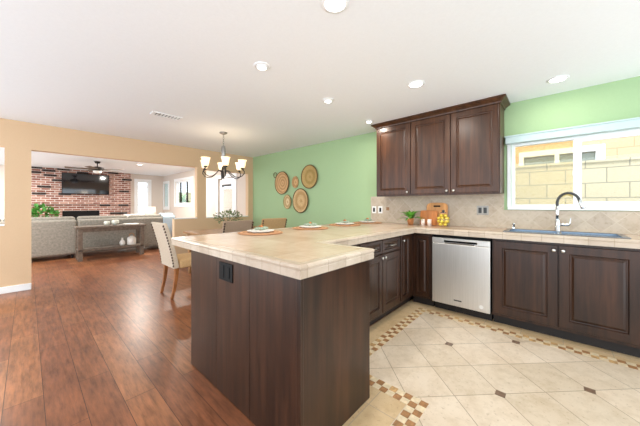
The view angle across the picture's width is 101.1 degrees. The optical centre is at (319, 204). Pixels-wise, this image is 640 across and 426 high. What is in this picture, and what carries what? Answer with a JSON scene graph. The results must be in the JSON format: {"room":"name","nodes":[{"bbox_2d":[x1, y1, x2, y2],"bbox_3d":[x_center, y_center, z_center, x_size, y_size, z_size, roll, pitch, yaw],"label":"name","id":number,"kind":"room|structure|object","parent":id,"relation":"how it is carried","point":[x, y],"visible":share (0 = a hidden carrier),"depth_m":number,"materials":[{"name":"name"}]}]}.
{"room":"kitchen","nodes":[
{"label":"kitchen","id":0,"kind":"room"},
{"bbox_2d":[0,164,162,221],"bbox_3d":[-8.578,0.015,9.110,0.140,2.460,5.660,0,0,42],"label":"wall","id":1,"kind":"structure","parent":0,"point":[156,181],"depth_m":10.65,"materials":[{"name":"beige paint"}]},
{"bbox_2d":[134,179,150,213],"bbox_3d":[-7.123,0.020,10.605,0.020,2.110,0.590,0,0,42],"label":"trim","id":2,"kind":"structure","parent":1,"relation":"attached to","point":[135,180],"depth_m":10.43,"materials":[{"name":"white wood"}]},
{"bbox_2d":[137,181,148,213],"bbox_3d":[-7.171,0.020,10.649,0.070,1.950,0.430,0,0,42],"label":"window","id":3,"kind":"structure","parent":1,"relation":"in","point":[147,187],"depth_m":10.67,"materials":[{"name":"white plastic"}]},
{"bbox_2d":[0,118,252,286],"bbox_3d":[-3.651,0.015,4.673,0.120,2.460,5.660,0,0,42],"label":"wall","id":4,"kind":"structure","parent":0,"point":[18,138],"depth_m":4.09,"materials":[{"name":"beige paint"}]},
{"bbox_2d":[0,283,30,293],"bbox_3d":[-4.878,1.198,3.208,0.016,0.095,1.840,0,0,42],"label":"baseboard","id":5,"kind":"structure","parent":4,"relation":"attached to","point":[15,288],"depth_m":3.77,"materials":[{"name":"white wood"}]},
{"bbox_2d":[172,217,196,218],"bbox_3d":[-2.849,0.280,5.563,0.140,0.020,0.455,0,0,42],"label":"trim","id":6,"kind":"structure","parent":4,"relation":"attached to","point":[189,217],"depth_m":5.54,"materials":[{"name":"white wood"}]},
{"bbox_2d":[0,246,413,425],"bbox_3d":[-3.217,1.295,4.377,14.440,0.100,5.800,0,0,42],"label":"floor","id":7,"kind":"structure","parent":0,"point":[95,340],"depth_m":2.29,"materials":[{"name":"brown wood"}]},
{"bbox_2d":[0,216,76,257],"bbox_3d":[-6.913,0.760,5.609,0.980,0.970,2.485,0,0,42],"label":"sofa","id":8,"kind":"object","parent":7,"relation":"on","point":[50,236],"visible":0.6,"depth_m":5.91,"materials":[{"name":"grey fabric"}]},
{"bbox_2d":[3,216,74,221],"bbox_3d":[-6.322,0.490,5.980,0.200,0.430,1.122,0,0,42],"label":"cushion","id":9,"kind":"object","parent":8,"relation":"on","point":[66,217],"depth_m":6.04,"materials":[{"name":"grey fabric"}]},
{"bbox_2d":[31,203,59,216],"bbox_3d":[-8.521,0.586,7.819,1.515,1.316,1.360,0,0,-21],"label":"potted plant","id":10,"kind":"object","parent":7,"relation":"on","point":[34,211],"visible":0.38,"depth_m":7.90,"materials":[{"name":"green plant"}]},
{"bbox_2d":[31,166,131,220],"bbox_3d":[-8.222,0.009,9.025,0.498,2.471,3.010,0,0,42],"label":"fireplace","id":11,"kind":"object","parent":7,"relation":"on","point":[46,183],"visible":0.52,"depth_m":9.09,"materials":[{"name":"brick"}]},
{"bbox_2d":[62,172,108,194],"bbox_3d":[-8.167,-0.728,9.210,0.132,0.705,1.240,0,0,42],"label":"television","id":12,"kind":"object","parent":11,"relation":"attached to","point":[72,183],"visible":1,"depth_m":9.12,"materials":[{"name":"black plastic"}]},
{"bbox_2d":[73,223,145,261],"bbox_3d":[-5.028,0.865,6.357,0.460,0.760,1.320,0,0,42],"label":"console table","id":13,"kind":"object","parent":7,"relation":"on","point":[139,228],"visible":1,"depth_m":6.18,"materials":[{"name":"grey wood"}]},
{"bbox_2d":[76,243,142,251],"bbox_3d":[-5.028,1.012,6.357,0.410,0.035,1.230,0,0,42],"label":"shelf","id":14,"kind":"object","parent":13,"relation":"attached to","point":[137,244],"depth_m":6.18,"materials":[{"name":"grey wood"}]},
{"bbox_2d":[112,220,118,224],"bbox_3d":[-4.966,0.424,6.396,0.150,0.120,0.150,0,0,42],"label":"glass bowl","id":15,"kind":"object","parent":13,"relation":"on","point":[114,222],"visible":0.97,"depth_m":6.35,"materials":[{"name":"white glass"}]},
{"bbox_2d":[127,233,135,244],"bbox_3d":[-4.753,0.848,6.648,0.190,0.292,0.190,0,0,42],"label":"vase","id":16,"kind":"object","parent":13,"relation":"on","point":[131,240],"visible":1,"depth_m":6.58,"materials":[{"name":"white ceramic"}]},
{"bbox_2d":[77,214,162,252],"bbox_3d":[-5.310,0.760,7.388,0.980,0.970,2.285,0,0,42],"label":"sofa","id":17,"kind":"object","parent":7,"relation":"on","point":[103,238],"visible":0.41,"depth_m":6.76,"materials":[{"name":"grey fabric"}]},
{"bbox_2d":[77,215,127,219],"bbox_3d":[-5.585,0.490,6.800,0.200,0.430,1.022,0,0,42],"label":"cushion","id":18,"kind":"object","parent":17,"relation":"on","point":[109,216],"depth_m":6.71,"materials":[{"name":"grey fabric"}]},
{"bbox_2d":[128,214,162,217],"bbox_3d":[-4.887,0.490,7.574,0.200,0.430,1.022,0,0,42],"label":"cushion","id":19,"kind":"object","parent":17,"relation":"on","point":[152,215],"depth_m":7.40,"materials":[{"name":"grey fabric"}]},
{"bbox_2d":[158,213,174,236],"bbox_3d":[-4.533,0.619,7.795,0.442,0.773,0.323,0,0,42],"label":"throw blanket","id":20,"kind":"object","parent":17,"relation":"on","point":[167,217],"visible":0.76,"depth_m":7.68,"materials":[{"name":"white fabric"}]},
{"bbox_2d":[151,222,190,299],"bbox_3d":[-1.942,0.740,3.792,0.504,1.010,0.732,0,0,42],"label":"dining chair","id":21,"kind":"object","parent":7,"relation":"on","point":[169,258],"visible":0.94,"depth_m":3.54,"materials":[{"name":"beige fabric"}]},
{"bbox_2d":[183,226,257,272],"bbox_3d":[-1.646,0.863,5.196,0.840,0.765,1.680,0,0,42],"label":"dining table","id":22,"kind":"object","parent":7,"relation":"on","point":[207,231],"visible":0.12,"depth_m":4.77,"materials":[{"name":"brown wood"}]},
{"bbox_2d":[213,209,242,223],"bbox_3d":[-1.679,0.270,4.855,0.570,0.418,0.554,0,0,42],"label":"centrepiece","id":23,"kind":"object","parent":22,"relation":"on","point":[226,211],"visible":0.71,"depth_m":4.79,"materials":[{"name":"green plant"}]},
{"bbox_2d":[222,220,253,232],"bbox_3d":[-1.477,0.740,4.209,0.732,1.010,0.504,0,0,42],"label":"dining chair","id":24,"kind":"object","parent":7,"relation":"on","point":[241,225],"visible":0.15,"depth_m":3.96,"materials":[{"name":"beige fabric"}]},
{"bbox_2d":[261,218,286,228],"bbox_3d":[-1.024,0.740,4.921,0.504,1.010,0.732,0,0,-41],"label":"dining chair","id":25,"kind":"object","parent":7,"relation":"on","point":[271,223],"visible":0.23,"depth_m":4.67,"materials":[{"name":"beige fabric"}]},
{"bbox_2d":[191,250,369,425],"bbox_3d":[-0.345,0.791,1.879,1.237,0.900,0.621,0,0,42],"label":"base cabinet","id":26,"kind":"object","parent":7,"relation":"on","point":[283,350],"visible":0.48,"depth_m":1.48,"materials":[{"name":"brown wood"}]},
{"bbox_2d":[219,261,232,282],"bbox_3d":[-0.608,0.430,1.693,0.166,0.115,0.013,0,0,42],"label":"outlet","id":27,"kind":"object","parent":26,"relation":"attached to","point":[225,269],"visible":1,"depth_m":1.68,"materials":[{"name":"black plastic"}]},
{"bbox_2d":[220,265,223,277],"bbox_3d":[-0.636,0.430,1.715,0.040,0.080,0.005,0,0,42],"label":"socket","id":28,"kind":"object","parent":27,"relation":"attached to","point":[221,266],"depth_m":1.72,"materials":[{"name":"black plastic"}]},
{"bbox_2d":[226,267,229,278],"bbox_3d":[-0.583,0.430,1.666,0.035,0.070,0.006,0,0,42],"label":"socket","id":29,"kind":"object","parent":27,"relation":"attached to","point":[227,268],"depth_m":1.66,"materials":[{"name":"black plastic"}]},
{"bbox_2d":[358,236,399,324],"bbox_3d":[0.369,0.791,2.978,0.822,0.900,0.850,0,0,42],"label":"base cabinet","id":30,"kind":"object","parent":7,"relation":"on","point":[385,265],"visible":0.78,"depth_m":2.75,"materials":[{"name":"brown wood"}]},
{"bbox_2d":[394,233,413,309],"bbox_3d":[0.977,0.791,3.656,0.819,0.900,0.968,0,0,42],"label":"base cabinet","id":31,"kind":"object","parent":7,"relation":"on","point":[406,241],"visible":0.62,"depth_m":3.16,"materials":[{"name":"brown wood"}]},
{"bbox_2d":[370,310,639,425],"bbox_3d":[1.787,1.244,1.626,3.320,0.002,2.908,0,0,42],"label":"floor tile","id":32,"kind":"structure","parent":7,"relation":"on","point":[543,385],"depth_m":1.88,"materials":[{"name":"tile"}]},
{"bbox_2d":[413,233,434,305],"bbox_3d":[1.445,0.791,3.473,0.250,0.900,0.615,0,0,42],"label":"base cabinet","id":33,"kind":"object","parent":32,"relation":"on","point":[422,243],"visible":0.57,"depth_m":3.24,"materials":[{"name":"brown wood"}]},
{"bbox_2d":[432,234,493,320],"bbox_3d":[1.759,0.801,3.172,0.590,0.882,0.631,0,0,42],"label":"dishwasher","id":34,"kind":"object","parent":32,"relation":"on","point":[461,265],"visible":0.98,"depth_m":2.93,"materials":[{"name":"silver metal"}]},
{"bbox_2d":[342,299,639,425],"bbox_3d":[1.634,1.244,1.456,3.320,0.002,2.450,0,0,42],"label":"trim","id":35,"kind":"structure","parent":32,"relation":"on","point":[381,409],"depth_m":2.27,"materials":[{"name":"tile"}]},
{"bbox_2d":[370,308,639,425],"bbox_3d":[1.563,1.243,1.392,2.947,0.003,2.197,0,0,42],"label":"trim","id":36,"kind":"structure","parent":32,"relation":"on","point":[418,411],"depth_m":2.17,"materials":[{"name":"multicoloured tile"}]},
{"bbox_2d":[445,340,595,397],"bbox_3d":[1.678,1.243,1.292,2.256,0.003,1.816,0,0,42],"label":"trim","id":37,"kind":"structure","parent":32,"relation":"on","point":[497,392],"depth_m":1.76,"materials":[{"name":"brown tile"}]},
{"bbox_2d":[492,238,639,357],"bbox_3d":[2.385,0.791,2.607,1.065,0.900,0.644,0,0,42],"label":"base cabinet","id":38,"kind":"object","parent":32,"relation":"on","point":[585,294],"visible":0.96,"depth_m":2.36,"materials":[{"name":"brown wood"}]},
{"bbox_2d":[171,222,639,279],"bbox_3d":[1.239,0.312,2.041,4.090,0.065,3.023,0,0,42],"label":"countertop","id":39,"kind":"structure","parent":38,"relation":"on","point":[293,253],"depth_m":2.08,"materials":[{"name":"stone"}]},
{"bbox_2d":[238,230,282,234],"bbox_3d":[-0.591,0.275,2.631,0.444,0.009,0.444,0,0,42],"label":"placemat","id":40,"kind":"object","parent":39,"relation":"on","point":[274,232],"visible":0.7,"depth_m":2.50,"materials":[{"name":"orange wicker"}]},
{"bbox_2d":[247,229,273,232],"bbox_3d":[-0.591,0.260,2.631,0.270,0.019,0.270,0,0,42],"label":"dinner plate","id":41,"kind":"object","parent":40,"relation":"on","point":[251,230],"visible":0.94,"depth_m":2.61,"materials":[{"name":"white ceramic"}]},
{"bbox_2d":[254,225,267,229],"bbox_3d":[-0.586,0.227,2.626,0.107,0.052,0.155,0,0,9],"label":"napkin","id":42,"kind":"object","parent":41,"relation":"on","point":[260,227],"visible":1,"depth_m":2.59,"materials":[{"name":"green fabric"}]},
{"bbox_2d":[292,226,327,229],"bbox_3d":[-0.116,0.275,3.159,0.444,0.009,0.444,0,0,42],"label":"placemat","id":43,"kind":"object","parent":39,"relation":"on","point":[299,227],"visible":0.74,"depth_m":3.03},
{"bbox_2d":[300,225,320,227],"bbox_3d":[-0.116,0.260,3.159,0.270,0.019,0.270,0,0,42],"label":"dinner plate","id":44,"kind":"object","parent":43,"relation":"on","point":[303,226],"visible":0.9,"depth_m":3.20,"materials":[{"name":"white ceramic"}]},
{"bbox_2d":[303,222,316,225],"bbox_3d":[-0.117,0.227,3.152,0.155,0.052,0.107,0,0,-26],"label":"napkin","id":45,"kind":"object","parent":44,"relation":"on","point":[309,223],"visible":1,"depth_m":3.14,"materials":[{"name":"green fabric"}]},
{"bbox_2d":[329,223,359,225],"bbox_3d":[0.346,0.275,3.672,0.444,0.009,0.444,0,0,42],"label":"placemat","id":46,"kind":"object","parent":39,"relation":"on","point":[335,224],"visible":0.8,"depth_m":3.52,"materials":[{"name":"brown wicker"}]},
{"bbox_2d":[336,222,353,224],"bbox_3d":[0.346,0.260,3.672,0.270,0.019,0.270,0,0,42],"label":"dinner plate","id":47,"kind":"object","parent":46,"relation":"on","point":[339,223],"visible":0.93,"depth_m":3.67,"materials":[{"name":"white ceramic"}]},
{"bbox_2d":[353,222,381,223],"bbox_3d":[0.741,0.275,4.110,0.444,0.009,0.444,0,0,42],"label":"placemat","id":48,"kind":"object","parent":39,"relation":"on","point":[353,222],"visible":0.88,"depth_m":3.97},
{"bbox_2d":[400,211,424,224],"bbox_3d":[1.274,0.177,3.714,0.360,0.204,0.359,0,0,-1],"label":"potted plant","id":49,"kind":"object","parent":39,"relation":"on","point":[410,220],"visible":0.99,"depth_m":3.67,"materials":[{"name":"green plant"}]},
{"bbox_2d":[420,210,437,224],"bbox_3d":[1.520,0.177,3.687,0.235,0.205,0.044,0,0,42],"label":"cutting board","id":50,"kind":"object","parent":39,"relation":"on","point":[427,214],"visible":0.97,"depth_m":3.67,"materials":[{"name":"orange wood"}]},
{"bbox_2d":[427,219,431,225],"bbox_3d":[1.464,0.235,3.526,0.054,0.088,0.054,0,0,42],"label":"tumbler","id":51,"kind":"object","parent":39,"relation":"on","point":[429,221],"visible":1,"depth_m":3.51,"materials":[{"name":"ceramic"}]},
{"bbox_2d":[427,203,447,225],"bbox_3d":[1.623,0.124,3.663,0.280,0.313,0.064,0,0,42],"label":"cutting board","id":52,"kind":"object","parent":39,"relation":"on","point":[439,207],"visible":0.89,"depth_m":3.64,"materials":[{"name":"brown wood"}]},
{"bbox_2d":[503,228,630,238],"bbox_3d":[2.393,0.372,2.636,0.880,0.199,0.450,0,0,42],"label":"sink","id":53,"kind":"object","parent":39,"relation":"in","point":[573,233],"visible":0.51,"depth_m":2.64,"materials":[{"name":"metal"}]},
{"bbox_2d":[554,192,585,230],"bbox_3d":[2.529,0.070,2.668,0.070,0.406,0.250,0,0,-30],"label":"faucet","id":54,"kind":"object","parent":39,"relation":"on","point":[558,224],"visible":0.98,"depth_m":2.73,"materials":[{"name":"silver metal"}]},
{"bbox_3d":[-6.398,0.995,9.932,0.500,0.500,0.500,0,0,42],"label":"side table","id":55,"kind":"object","parent":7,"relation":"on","visible":0},
{"bbox_2d":[144,207,155,214],"bbox_3d":[-6.397,0.405,9.932,0.400,0.679,0.400,0,0,42],"label":"table lamp","id":56,"kind":"object","parent":55,"relation":"on","point":[148,210],"visible":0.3,"depth_m":9.77,"materials":[{"name":"white fabric"}]},
{"bbox_2d":[0,0,639,175],"bbox_3d":[-3.217,-1.275,4.377,14.440,0.120,5.800,0,0,42],"label":"ceiling","id":57,"kind":"structure","parent":0,"point":[95,66],"depth_m":2.22,"materials":[{"name":"paint"}]},
{"bbox_2d":[64,161,123,173],"bbox_3d":[-6.253,-1.044,7.356,1.280,0.339,1.268,0,0,42],"label":"ceiling fan","id":58,"kind":"object","parent":57,"relation":"hanging from","point":[96,169],"visible":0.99,"depth_m":7.29,"materials":[{"name":"brown metal"}]},
{"bbox_2d":[150,111,182,120],"bbox_3d":[-2.086,-1.210,3.587,0.160,0.010,0.360,0,0,42],"label":"ceiling vent","id":59,"kind":"object","parent":57,"relation":"in","point":[154,113],"visible":1,"depth_m":3.57,"materials":[{"name":"white metal"}]},
{"bbox_2d":[200,132,246,178],"bbox_3d":[-1.619,-0.827,4.418,0.746,0.774,0.788,0,0,42],"label":"chandelier","id":60,"kind":"object","parent":57,"relation":"hanging from","point":[240,165],"visible":1,"depth_m":4.38,"materials":[{"name":"white glass"}]},
{"bbox_2d":[253,62,269,70],"bbox_3d":[-0.507,-1.204,2.303,0.146,0.020,0.146,0,0,42],"label":"recessed light","id":61,"kind":"object","parent":57,"relation":"in","point":[263,66],"visible":1,"depth_m":2.28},
{"bbox_2d":[322,98,333,102],"bbox_3d":[0.093,-1.204,3.049,0.134,0.020,0.134,0,0,42],"label":"recessed light","id":62,"kind":"object","parent":57,"relation":"in","point":[327,100],"visible":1,"depth_m":3.02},
{"bbox_2d":[321,0,348,13],"bbox_3d":[0.090,-1.210,1.585,0.168,0.009,0.168,0,0,42],"label":"recessed light","id":63,"kind":"object","parent":57,"relation":"in","point":[330,6],"visible":1,"depth_m":1.60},
{"bbox_2d":[407,80,424,87],"bbox_3d":[0.964,-1.210,2.646,0.168,0.009,0.168,0,0,42],"label":"recessed light","id":64,"kind":"object","parent":57,"relation":"in","point":[417,83],"visible":1,"depth_m":2.64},
{"bbox_2d":[547,75,569,82],"bbox_3d":[2.295,-1.210,2.541,0.168,0.009,0.168,0,0,42],"label":"recessed light","id":65,"kind":"object","parent":57,"relation":"in","point":[560,78],"visible":1,"depth_m":2.53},
{"bbox_2d":[163,76,639,227],"bbox_3d":[-1.324,0.015,6.480,14.440,2.460,0.140,0,0,42],"label":"wall","id":66,"kind":"structure","parent":0,"point":[344,188],"depth_m":4.76,"materials":[{"name":"green paint"}]},
{"bbox_2d":[163,181,168,209],"bbox_3d":[-6.377,-0.395,10.922,0.695,1.180,0.020,0,0,42],"label":"trim","id":67,"kind":"structure","parent":66,"relation":"attached to","point":[164,182],"depth_m":10.91,"materials":[{"name":"white wood"}]},
{"bbox_2d":[165,184,167,205],"bbox_3d":[-6.365,-0.407,10.940,0.440,0.924,0.014,0,0,42],"label":"window blind","id":68,"kind":"object","parent":66,"relation":"attached to","point":[166,199],"visible":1,"depth_m":10.94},
{"bbox_2d":[174,176,192,206],"bbox_3d":[-5.060,-0.465,9.736,1.750,1.080,0.020,0,0,42],"label":"trim","id":69,"kind":"structure","parent":66,"relation":"attached to","point":[190,177],"depth_m":9.68,"materials":[{"name":"white wood"}]},
{"bbox_2d":[176,179,191,203],"bbox_3d":[-5.016,-0.465,9.785,1.550,0.880,0.070,0,0,42],"label":"window","id":70,"kind":"structure","parent":66,"relation":"in","point":[186,181],"depth_m":10.01,"materials":[{"name":"white plastic"}]},
{"bbox_2d":[216,173,236,216],"bbox_3d":[-2.730,0.180,7.639,1.160,2.130,0.020,0,0,42],"label":"trim","id":71,"kind":"structure","parent":66,"relation":"attached to","point":[234,174],"depth_m":7.33,"materials":[{"name":"white wood"}]},
{"bbox_2d":[220,179,233,215],"bbox_3d":[-2.713,0.240,7.657,0.880,1.970,0.121,0,0,42],"label":"window","id":72,"kind":"structure","parent":66,"relation":"in","point":[225,198],"depth_m":7.70,"materials":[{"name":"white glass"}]},
{"bbox_2d":[223,187,231,215],"bbox_3d":[-2.696,0.228,7.676,0.540,1.475,0.012,0,0,42],"label":"blind","id":73,"kind":"object","parent":66,"relation":"attached to","point":[227,199],"depth_m":7.70,"materials":[{"name":"white plastic"}]},
{"bbox_2d":[273,171,288,193],"bbox_3d":[-0.873,-0.497,5.948,0.545,0.521,0.044,0,0,42],"label":"wall basket","id":74,"kind":"object","parent":66,"relation":"attached to","point":[281,179],"visible":1,"depth_m":5.94,"materials":[{"name":"brown wicker"}]},
{"bbox_2d":[283,195,290,208],"bbox_3d":[-0.720,-0.070,5.821,0.258,0.316,0.029,0,0,42],"label":"wall basket","id":75,"kind":"object","parent":66,"relation":"attached to","point":[287,200],"visible":1,"depth_m":5.83,"materials":[{"name":"beige wicker"}]},
{"bbox_2d":[292,176,298,187],"bbox_3d":[-0.527,-0.490,5.646,0.200,0.258,0.029,0,0,42],"label":"wall basket","id":76,"kind":"object","parent":66,"relation":"attached to","point":[295,181],"visible":1,"depth_m":5.65,"materials":[{"name":"brown wicker"}]},
{"bbox_2d":[293,188,307,212],"bbox_3d":[-0.406,-0.090,5.527,0.469,0.517,0.044,0,0,42],"label":"wall basket","id":77,"kind":"object","parent":66,"relation":"attached to","point":[300,197],"visible":1,"depth_m":5.55,"materials":[{"name":"wicker"}]},
{"bbox_2d":[301,165,317,188],"bbox_3d":[-0.213,-0.575,5.353,0.469,0.488,0.044,0,0,42],"label":"wall basket","id":78,"kind":"object","parent":66,"relation":"attached to","point":[309,175],"visible":1,"depth_m":5.37,"materials":[{"name":"beige wicker"}]},
{"bbox_2d":[371,94,509,196],"bbox_3d":[1.522,-0.667,3.566,1.680,1.085,0.378,0,0,42],"label":"upper cabinet","id":79,"kind":"object","parent":66,"relation":"attached to","point":[457,149],"visible":1,"depth_m":3.31,"materials":[{"name":"brown wood"}]},
{"bbox_2d":[371,194,639,234],"bbox_3d":[2.310,0.070,3.103,3.920,0.417,0.015,0,0,42],"label":"backsplash","id":80,"kind":"structure","parent":66,"relation":"attached to","point":[462,209],"depth_m":3.22,"materials":[{"name":"tile"}]},
{"bbox_2d":[477,206,488,214],"bbox_3d":[2.051,0.068,3.324,0.130,0.115,0.010,0,0,42],"label":"outlet","id":81,"kind":"object","parent":80,"relation":"attached to","point":[481,210],"visible":1,"depth_m":3.32,"materials":[{"name":"white plastic"}]},
{"bbox_2d":[507,145,510,206],"bbox_3d":[2.893,-0.353,2.581,1.735,0.753,0.012,0,0,42],"label":"trim","id":82,"kind":"structure","parent":66,"relation":"attached to","point":[508,146],"depth_m":3.15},
{"bbox_2d":[504,117,639,144],"bbox_3d":[2.880,-0.765,2.537,1.815,0.090,0.095,0,0,42],"label":"window valance","id":83,"kind":"object","parent":66,"relation":"attached to","point":[631,123],"visible":1,"depth_m":2.71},
{"bbox_2d":[508,207,639,210],"bbox_3d":[2.881,0.039,2.594,1.690,0.032,0.050,0,0,42],"label":"trim","id":84,"kind":"structure","parent":66,"relation":"attached to","point":[509,208],"depth_m":2.72,"materials":[{"name":"white wood"}]},
{"bbox_2d":[511,129,639,206],"bbox_3d":[2.927,-0.350,2.623,1.660,0.760,0.085,0,0,42],"label":"window","id":85,"kind":"structure","parent":66,"relation":"in","point":[577,141],"depth_m":2.78,"materials":[{"name":"white plastic"}]},
{"label":"outside","id":86,"kind":"structure","parent":0,"visible":0},
{"bbox_3d":[1.493,1.395,12.119,26.000,0.100,11.990,0,0,42],"label":"ground","id":87,"kind":"structure","parent":86,"visible":0},
{"bbox_2d":[179,190,188,202],"bbox_3d":[-6.811,0.287,12.331,2.818,2.117,0.973,0,0,42],"label":"shrub","id":88,"kind":"object","parent":87,"relation":"on","point":[184,196],"visible":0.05,"depth_m":11.71,"materials":[{"name":"green plant"}]},
{"bbox_2d":[182,156,639,212],"bbox_3d":[-0.912,0.365,7.954,24.000,1.960,0.260,0,0,42],"label":"wall","id":89,"kind":"structure","parent":87,"relation":"on","point":[614,179],"depth_m":3.73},
{"bbox_2d":[515,136,639,165],"bbox_3d":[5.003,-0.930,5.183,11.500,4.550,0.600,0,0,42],"label":"house","id":90,"kind":"structure","parent":87,"relation":"on","point":[559,152],"depth_m":5.16,"materials":[{"name":"yellow paint"}]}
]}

